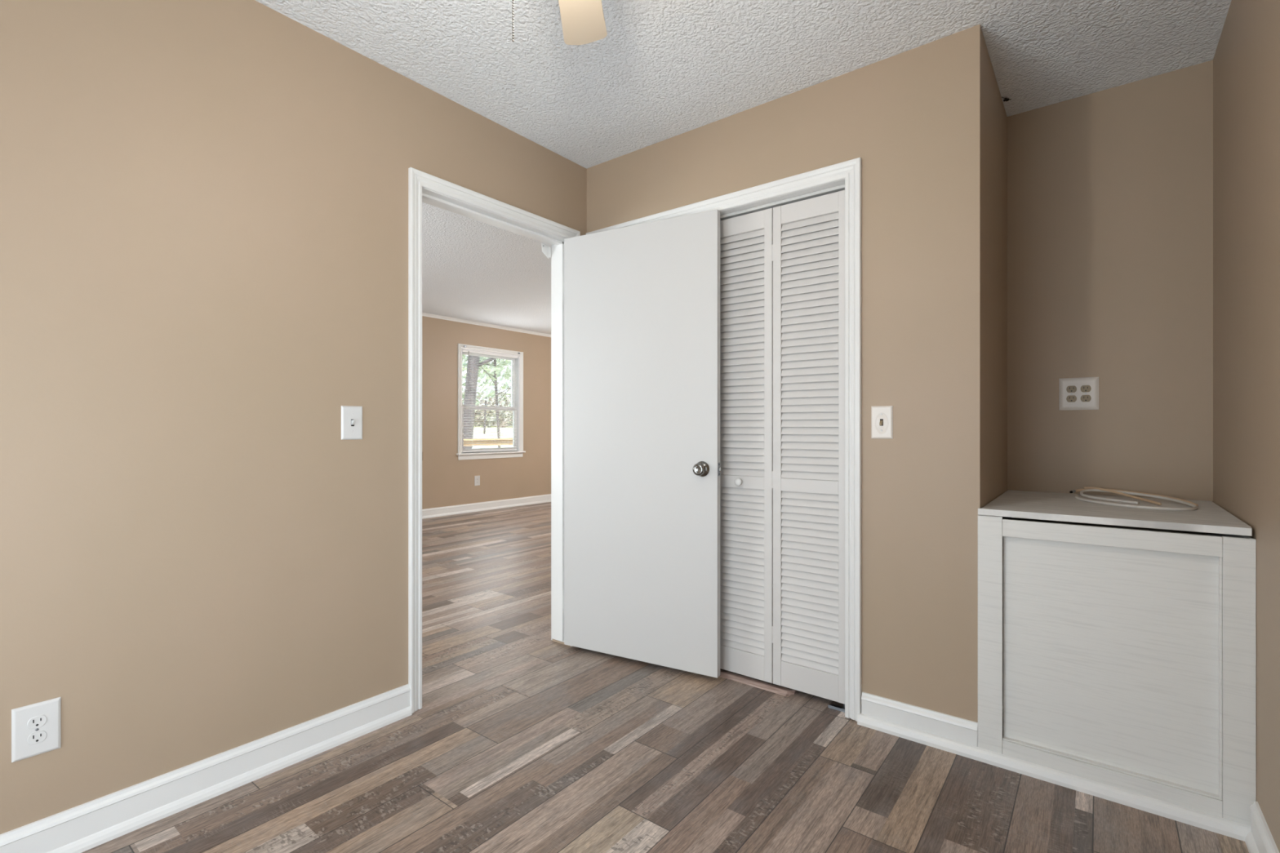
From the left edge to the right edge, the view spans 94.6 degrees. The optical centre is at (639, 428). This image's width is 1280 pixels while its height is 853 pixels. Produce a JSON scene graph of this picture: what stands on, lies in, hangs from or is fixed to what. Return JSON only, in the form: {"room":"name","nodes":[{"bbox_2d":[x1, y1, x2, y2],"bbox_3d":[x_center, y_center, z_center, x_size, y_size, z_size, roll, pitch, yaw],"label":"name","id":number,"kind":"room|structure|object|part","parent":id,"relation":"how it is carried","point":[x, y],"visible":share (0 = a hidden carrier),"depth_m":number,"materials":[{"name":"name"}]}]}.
{"room":"empty bedroom","nodes":[
{"label":"empty bedroom","id":0,"kind":"room"},
{"bbox_2d":[0,0,586,834],"bbox_3d":[0.384,-0.177,4.016,0.130,2.540,8.080,0,0,38],"label":"wall","id":1,"kind":"structure","parent":0,"point":[204,203],"depth_m":1.74,"materials":[{"name":"beige paint"}]},
{"bbox_2d":[11,697,61,762],"bbox_3d":[-1.504,0.750,1.473,0.008,0.130,0.087,0,0,38],"label":"wall outlet","id":2,"kind":"object","parent":1,"relation":"attached to","point":[36,728],"visible":1,"depth_m":1.47,"materials":[{"name":"white plastic"}]},
{"bbox_2d":[26,730,46,744],"bbox_3d":[-1.502,0.769,1.471,0.003,0.028,0.034,0,0,38],"label":"receptacle","id":3,"kind":"object","parent":2,"relation":"attached to","point":[33,737],"depth_m":1.47,"materials":[{"name":"white plastic"}]},
{"bbox_2d":[26,715,46,728],"bbox_3d":[-1.502,0.731,1.471,0.003,0.028,0.034,0,0,38],"label":"receptacle","id":4,"kind":"object","parent":2,"relation":"attached to","point":[33,722],"depth_m":1.47,"materials":[{"name":"white plastic"}]},
{"bbox_2d":[0,684,412,852],"bbox_3d":[-1.457,1.036,1.520,0.024,0.113,1.880,0,0,38],"label":"baseboard","id":5,"kind":"structure","parent":1,"relation":"attached to","point":[80,828],"depth_m":1.73,"materials":[{"name":"white paint"}]},
{"bbox_2d":[341,405,362,439],"bbox_3d":[-1.016,-0.021,2.092,0.019,0.119,0.076,0,0,38],"label":"light switch","id":6,"kind":"object","parent":1,"relation":"attached to","point":[351,415],"visible":1,"depth_m":2.09,"materials":[{"name":"white plastic"}]},
{"bbox_2d":[422,186,564,642],"bbox_3d":[-0.655,0.071,2.679,0.130,2.043,0.826,0,0,38],"label":"trim","id":7,"kind":"structure","parent":1,"relation":"attached to","point":[429,197],"depth_m":2.99,"materials":[{"name":"white paint"}]},
{"bbox_2d":[408,167,580,713],"bbox_3d":[-0.596,0.045,2.633,0.018,2.092,0.934,0,0,38],"label":"trim","id":8,"kind":"structure","parent":1,"relation":"attached to","point":[417,179],"depth_m":2.28,"materials":[{"name":"white paint"}]},
{"bbox_2d":[564,208,721,678],"bbox_3d":[-0.013,0.064,2.744,0.832,2.010,0.135,0,0,29],"label":"door","id":9,"kind":"structure","parent":1,"relation":"in","point":[642,468],"depth_m":2.71,"materials":[{"name":"grey paint"}]},
{"bbox_3d":[0.255,0.175,2.538,0.053,0.053,0.038,0,0,29],"label":"knob","id":10,"kind":"part","parent":9,"relation":"part of","materials":[{"name":"silver metal"}]},
{"bbox_3d":[0.341,0.175,2.546,0.002,0.058,0.023,0,0,29],"label":"latch plate","id":11,"kind":"part","parent":9,"relation":"part of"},
{"bbox_2d":[422,315,551,509],"bbox_3d":[-2.934,-0.157,6.909,0.120,2.500,7.580,0,0,38],"label":"wall","id":12,"kind":"structure","parent":0,"point":[446,480],"depth_m":7.71,"materials":[{"name":"beige paint"}]},
{"bbox_2d":[474,475,479,485],"bbox_3d":[-2.151,0.688,7.813,0.008,0.130,0.085,0,0,38],"label":"wall outlet","id":13,"kind":"object","parent":12,"relation":"attached to","point":[477,478],"visible":1,"depth_m":7.81,"materials":[{"name":"white plastic"}]},
{"bbox_2d":[422,493,551,519],"bbox_3d":[-2.878,1.036,6.865,0.024,0.113,7.580,0,0,38],"label":"baseboard","id":14,"kind":"structure","parent":12,"relation":"attached to","point":[488,505],"depth_m":7.87,"materials":[{"name":"white paint"}]},
{"bbox_2d":[422,312,551,337],"bbox_3d":[-2.876,-1.389,6.863,0.028,0.036,7.580,0,0,38],"label":"trim","id":15,"kind":"structure","parent":12,"relation":"attached to","point":[424,314],"depth_m":7.87,"materials":[{"name":"white paint"}]},
{"bbox_2d":[456,343,525,460],"bbox_3d":[-2.037,-0.344,8.028,0.165,1.494,1.120,0,0,38],"label":"window","id":16,"kind":"structure","parent":12,"relation":"in","point":[518,371],"depth_m":8.15,"materials":[{"name":"white paint"}]},
{"bbox_3d":[-2.081,-0.640,8.063,0.032,0.767,0.944,0,0,38],"label":"sash","id":17,"kind":"part","parent":16,"relation":"part of","materials":[{"name":"glass"}]},
{"bbox_3d":[-2.052,0.005,8.040,0.030,0.624,0.944,0,0,38],"label":"sash","id":18,"kind":"part","parent":16,"relation":"part of","materials":[{"name":"white plastic"}]},
{"bbox_2d":[462,349,518,452],"bbox_3d":[-2.019,-0.358,8.015,0.036,1.332,0.930,0,0,38],"label":"window blind","id":19,"kind":"object","parent":16,"relation":"attached to","point":[463,350],"visible":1,"depth_m":7.95,"materials":[{"name":"white plastic"}]},
{"bbox_3d":[-2.207,-0.347,7.781,0.027,1.298,0.002,0,0,38],"label":"ladder cord","id":20,"kind":"part","parent":19,"relation":"part of","materials":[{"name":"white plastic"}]},
{"bbox_3d":[-2.023,0.302,8.018,0.020,0.012,0.920,0,0,38],"label":"rail","id":21,"kind":"part","parent":19,"relation":"part of","materials":[{"name":"white plastic"}]},
{"bbox_3d":[-1.839,-0.347,8.255,0.027,1.298,0.002,0,0,38],"label":"ladder cord","id":22,"kind":"part","parent":19,"relation":"part of","materials":[{"name":"white fabric"}]},
{"bbox_3d":[-2.013,0.329,8.010,0.105,0.022,1.120,0,0,38],"label":"sill","id":23,"kind":"part","parent":16,"relation":"part of","materials":[{"name":"white paint"}]},
{"bbox_2d":[422,202,551,334],"bbox_3d":[-1.248,-1.457,5.599,4.390,0.100,7.820,0,0,38],"label":"ceiling","id":24,"kind":"structure","parent":0,"point":[474,270],"depth_m":5.37,"materials":[{"name":"white paint"}]},
{"bbox_2d":[541,242,551,259],"bbox_3d":[-0.480,-0.911,3.025,0.018,0.074,0.052,0,0,38],"label":"bracket","id":25,"kind":"object","parent":24,"relation":"attached to","point":[546,250],"visible":1,"depth_m":3.04,"materials":[{"name":"white paint"}]},
{"bbox_2d":[81,502,1248,852],"bbox_3d":[-0.319,1.093,4.612,6.870,0.001,8.200,0,0,38],"label":"floor","id":26,"kind":"structure","parent":0,"point":[521,740],"depth_m":1.85,"materials":[{"name":"wood"}]},
{"bbox_2d":[719,669,796,696],"bbox_3d":[0.275,1.087,2.706,0.905,0.012,0.070,0,0,38],"label":"threshold strip","id":27,"kind":"object","parent":26,"relation":"on","point":[750,682],"visible":0.55,"depth_m":2.51,"materials":[{"name":"brown wood"}]},
{"bbox_2d":[827,703,844,712],"bbox_3d":[0.777,1.080,2.306,0.076,0.026,0.036,0,0,38],"label":"pivot bracket","id":28,"kind":"object","parent":26,"relation":"on","point":[831,706],"visible":0.66,"depth_m":2.30,"materials":[{"name":"silver metal"}]},
{"bbox_2d":[977,486,1256,826],"bbox_3d":[1.614,0.660,2.068,0.648,0.866,0.784,0,0,38],"label":"base cabinet","id":29,"kind":"object","parent":26,"relation":"on","point":[1125,659],"depth_m":1.75,"materials":[{"name":"white paint"}]},
{"bbox_3d":[1.368,0.693,2.254,0.014,0.800,0.728,0,0,38],"label":"panel","id":30,"kind":"part","parent":29,"relation":"part of","materials":[{"name":"white paint"}]},
{"bbox_3d":[1.393,0.698,1.778,0.512,0.790,0.006,0,0,38],"label":"panel","id":31,"kind":"part","parent":29,"relation":"part of","materials":[{"name":"white paint"}]},
{"bbox_3d":[1.384,0.322,1.767,0.512,0.055,0.018,0,0,38],"label":"rail","id":32,"kind":"part","parent":29,"relation":"part of","materials":[{"name":"white paint"}]},
{"bbox_3d":[1.384,1.034,1.767,0.512,0.046,0.018,0,0,38],"label":"rail","id":33,"kind":"part","parent":29,"relation":"part of","materials":[{"name":"white paint"}]},
{"bbox_3d":[1.755,0.246,2.117,0.289,0.037,0.448,0,0,5],"label":"cable coil","id":34,"kind":"part","parent":29,"relation":"part of","materials":[{"name":"white plastic"}]},
{"bbox_3d":[1.857,0.693,1.874,0.015,0.800,0.728,0,0,38],"label":"panel","id":35,"kind":"part","parent":29,"relation":"part of","materials":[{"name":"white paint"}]},
{"bbox_2d":[255,0,1231,168],"bbox_3d":[0.072,-1.397,1.434,2.545,0.100,3.860,0,0,38],"label":"ceiling","id":36,"kind":"structure","parent":0,"point":[662,70],"depth_m":2.10,"materials":[{"name":"white paint"}]},
{"bbox_2d":[511,0,607,44],"bbox_3d":[-0.178,-1.067,1.163,0.985,0.561,0.951,0,0,38],"label":"ceiling fan","id":37,"kind":"object","parent":36,"relation":"hanging from","point":[583,21],"visible":1,"depth_m":1.61,"materials":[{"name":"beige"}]},
{"bbox_3d":[-0.230,-0.925,1.198,0.060,0.278,0.004,0,0,4],"label":"pull chain","id":38,"kind":"part","parent":37,"relation":"part of","materials":[{"name":"silver metal"}]},
{"bbox_3d":[-0.155,-1.112,1.531,0.123,0.029,0.346,0,0,0],"label":"blade","id":39,"kind":"part","parent":37,"relation":"part of","materials":[{"name":"beige wood"}]},
{"bbox_2d":[586,24,985,722],"bbox_3d":[0.464,-0.127,2.560,1.783,2.440,0.120,0,0,38],"label":"wall","id":40,"kind":"structure","parent":0,"point":[914,118],"depth_m":2.10,"materials":[{"name":"beige paint"}]},
{"bbox_2d":[586,157,862,721],"bbox_3d":[0.273,0.041,2.621,1.387,2.096,0.018,0,0,38],"label":"trim","id":41,"kind":"structure","parent":40,"relation":"attached to","point":[851,171],"depth_m":2.22,"materials":[{"name":"white paint"}]},
{"bbox_2d":[720,190,844,704],"bbox_3d":[0.555,0.071,2.473,0.628,1.992,0.054,0,0,38],"label":"door","id":42,"kind":"structure","parent":40,"relation":"in","point":[782,388],"depth_m":2.45,"materials":[{"name":"white paint"}]},
{"bbox_3d":[0.427,0.230,2.555,0.033,0.033,0.026,0,0,38],"label":"closet knob","id":43,"kind":"part","parent":42,"relation":"part of","materials":[{"name":"white paint"}]},
{"bbox_2d":[720,184,844,220],"bbox_3d":[0.317,-0.939,2.675,1.260,0.012,0.038,0,0,38],"label":"trim","id":44,"kind":"structure","parent":40,"relation":"attached to","point":[833,189],"depth_m":2.44,"materials":[{"name":"grey"}]},
{"bbox_2d":[720,179,844,215],"bbox_3d":[0.317,0.071,2.675,1.270,2.043,0.120,0,0,38],"label":"trim","id":45,"kind":"structure","parent":40,"relation":"attached to","point":[842,181],"depth_m":2.41,"materials":[{"name":"white paint"}]},
{"bbox_2d":[871,405,893,439],"bbox_3d":[0.878,-0.023,2.150,0.076,0.120,0.020,0,0,38],"label":"light switch","id":46,"kind":"object","parent":40,"relation":"attached to","point":[882,416],"visible":1,"depth_m":2.15,"materials":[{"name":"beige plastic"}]},
{"bbox_2d":[861,691,977,746],"bbox_3d":[0.974,1.036,2.079,0.377,0.113,0.015,0,0,38],"label":"baseboard","id":47,"kind":"structure","parent":40,"relation":"attached to","point":[946,726],"depth_m":2.07,"materials":[{"name":"white paint"}]},
{"bbox_2d":[857,713,1251,841],"bbox_3d":[1.216,1.075,1.874,1.033,0.037,0.018,0,0,38],"label":"trim","id":48,"kind":"structure","parent":40,"relation":"attached to","point":[1233,829],"depth_m":1.80,"materials":[{"name":"white paint"}]},
{"bbox_2d":[720,59,1213,534],"bbox_3d":[1.172,-0.127,2.948,2.425,2.440,0.120,0,0,38],"label":"wall","id":49,"kind":"structure","parent":0,"point":[1110,191],"depth_m":2.32,"materials":[{"name":"beige paint"}]},
{"bbox_2d":[721,296,836,319],"bbox_3d":[0.740,-0.616,3.016,1.656,0.018,0.298,0,0,38],"label":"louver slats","id":50,"kind":"structure","parent":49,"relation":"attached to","point":[833,296],"depth_m":2.95,"materials":[{"name":"white paint"}]},
{"bbox_2d":[1058,377,1098,410],"bbox_3d":[1.778,-0.141,2.395,0.130,0.131,0.010,0,0,38],"label":"wall outlet","id":51,"kind":"object","parent":49,"relation":"attached to","point":[1074,393],"visible":1,"depth_m":2.39,"materials":[{"name":"beige plastic"}]},
{"bbox_2d":[1066,395,1076,402],"bbox_3d":[1.758,-0.122,2.406,0.034,0.028,0.003,0,0,38],"label":"receptacle","id":52,"kind":"object","parent":51,"relation":"attached to","point":[1069,398],"depth_m":2.41,"materials":[{"name":"beige plastic"}]},
{"bbox_2d":[1066,386,1076,392],"bbox_3d":[1.758,-0.161,2.406,0.034,0.028,0.003,0,0,38],"label":"receptacle","id":53,"kind":"object","parent":51,"relation":"attached to","point":[1068,388],"depth_m":2.41,"materials":[{"name":"beige plastic"}]},
{"bbox_2d":[1080,395,1091,401],"bbox_3d":[1.795,-0.122,2.378,0.034,0.028,0.003,0,0,38],"label":"receptacle","id":54,"kind":"object","parent":51,"relation":"attached to","point":[1083,397],"depth_m":2.38,"materials":[{"name":"beige plastic"}]},
{"bbox_2d":[1080,385,1091,391],"bbox_3d":[1.795,-0.161,2.378,0.034,0.028,0.003,0,0,38],"label":"receptacle","id":55,"kind":"object","parent":51,"relation":"attached to","point":[1083,388],"depth_m":2.38,"materials":[{"name":"beige plastic"}]},
{"bbox_2d":[985,44,1007,505],"bbox_3d":[1.347,-0.127,2.344,0.123,2.440,0.620,0,0,38],"label":"wall","id":56,"kind":"structure","parent":0,"point":[996,117],"depth_m":2.26,"materials":[{"name":"beige paint"}]},
{"bbox_2d":[1213,0,1279,852],"bbox_3d":[1.067,-0.137,0.738,0.120,2.460,3.740,0,0,38],"label":"wall","id":57,"kind":"structure","parent":0,"point":[1246,59],"depth_m":1.60,"materials":[{"name":"beige paint"}]},
{"bbox_2d":[1244,801,1279,852],"bbox_3d":[0.738,1.036,0.432,0.024,0.113,2.854,0,0,38],"label":"baseboard","id":58,"kind":"structure","parent":57,"relation":"attached to","point":[1260,839],"depth_m":1.49,"materials":[{"name":"white paint"}]},
{"label":"outside","id":59,"kind":"structure","parent":0,"visible":0},
{"bbox_2d":[473,404,512,447],"bbox_3d":[-147.689,-5.020,273.184,563.853,14.025,369.940,0,0,38],"label":"lawn","id":60,"kind":"structure","parent":59,"point":[506,436],"depth_m":71.66,"materials":[{"name":"white"}]},
{"bbox_2d":[463,355,496,448],"bbox_3d":[-4.518,-2.933,17.011,5.286,9.914,5.355,0,0,38],"label":"tree","id":61,"kind":"object","parent":60,"relation":"on","point":[475,357],"visible":0.02,"depth_m":16.88,"materials":[{"name":"grey plant"}]},
{"bbox_2d":[462,355,501,405],"bbox_3d":[-17.367,-4.514,54.929,8.974,11.963,9.088,0,0,38],"label":"tree","id":62,"kind":"object","parent":60,"relation":"on","point":[477,402],"visible":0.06,"depth_m":55.00,"materials":[{"name":"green plant"}]},
{"bbox_2d":[473,445,497,448],"bbox_3d":[-10.179,1.268,34.000,4.294,1.450,1.920,0,0,-4],"label":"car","id":63,"kind":"object","parent":60,"relation":"on","point":[486,446],"visible":0.02,"depth_m":33.33,"materials":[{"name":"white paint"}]},
{"bbox_2d":[462,354,511,447],"bbox_3d":[-7.399,-2.681,30.022,5.027,9.393,4.893,0,0,-25],"label":"tree","id":64,"kind":"object","parent":60,"relation":"on","point":[491,369],"visible":0.12,"depth_m":29.89,"materials":[{"name":"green plant"}]},
{"bbox_2d":[462,360,511,433],"bbox_3d":[-18.089,-5.597,70.047,9.162,12.480,9.226,0,0,38],"label":"tree","id":65,"kind":"object","parent":60,"relation":"on","point":[500,389],"visible":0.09,"depth_m":69.92,"materials":[{"name":"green plant"}]},
{"bbox_2d":[462,391,512,426],"bbox_3d":[-24.280,-2.951,90.741,29.435,6.216,22.768,0,0,38],"label":"brush","id":66,"kind":"object","parent":60,"relation":"on","point":[491,420],"visible":0.17,"depth_m":86.38,"materials":[{"name":"beige plant"}]},
{"bbox_2d":[463,438,512,446],"bbox_3d":[-3.124,1.082,9.828,0.140,1.822,5.600,0,0,38],"label":"porch railing","id":67,"kind":"object","parent":60,"relation":"on","point":[495,442],"visible":0.02,"depth_m":10.43,"materials":[{"name":"beige wood"}]},
{"bbox_3d":[-3.124,0.190,9.828,0.140,0.037,5.600,0,0,38],"label":"rail","id":68,"kind":"part","parent":67,"relation":"part of","materials":[{"name":"beige wood"}]},
{"bbox_2d":[476,358,511,405],"bbox_3d":[-8.130,-3.176,42.039,7.692,10.384,7.821,0,0,38],"label":"tree","id":69,"kind":"object","parent":60,"relation":"on","point":[491,393],"visible":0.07,"depth_m":40.97,"materials":[{"name":"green plant"}]}
]}

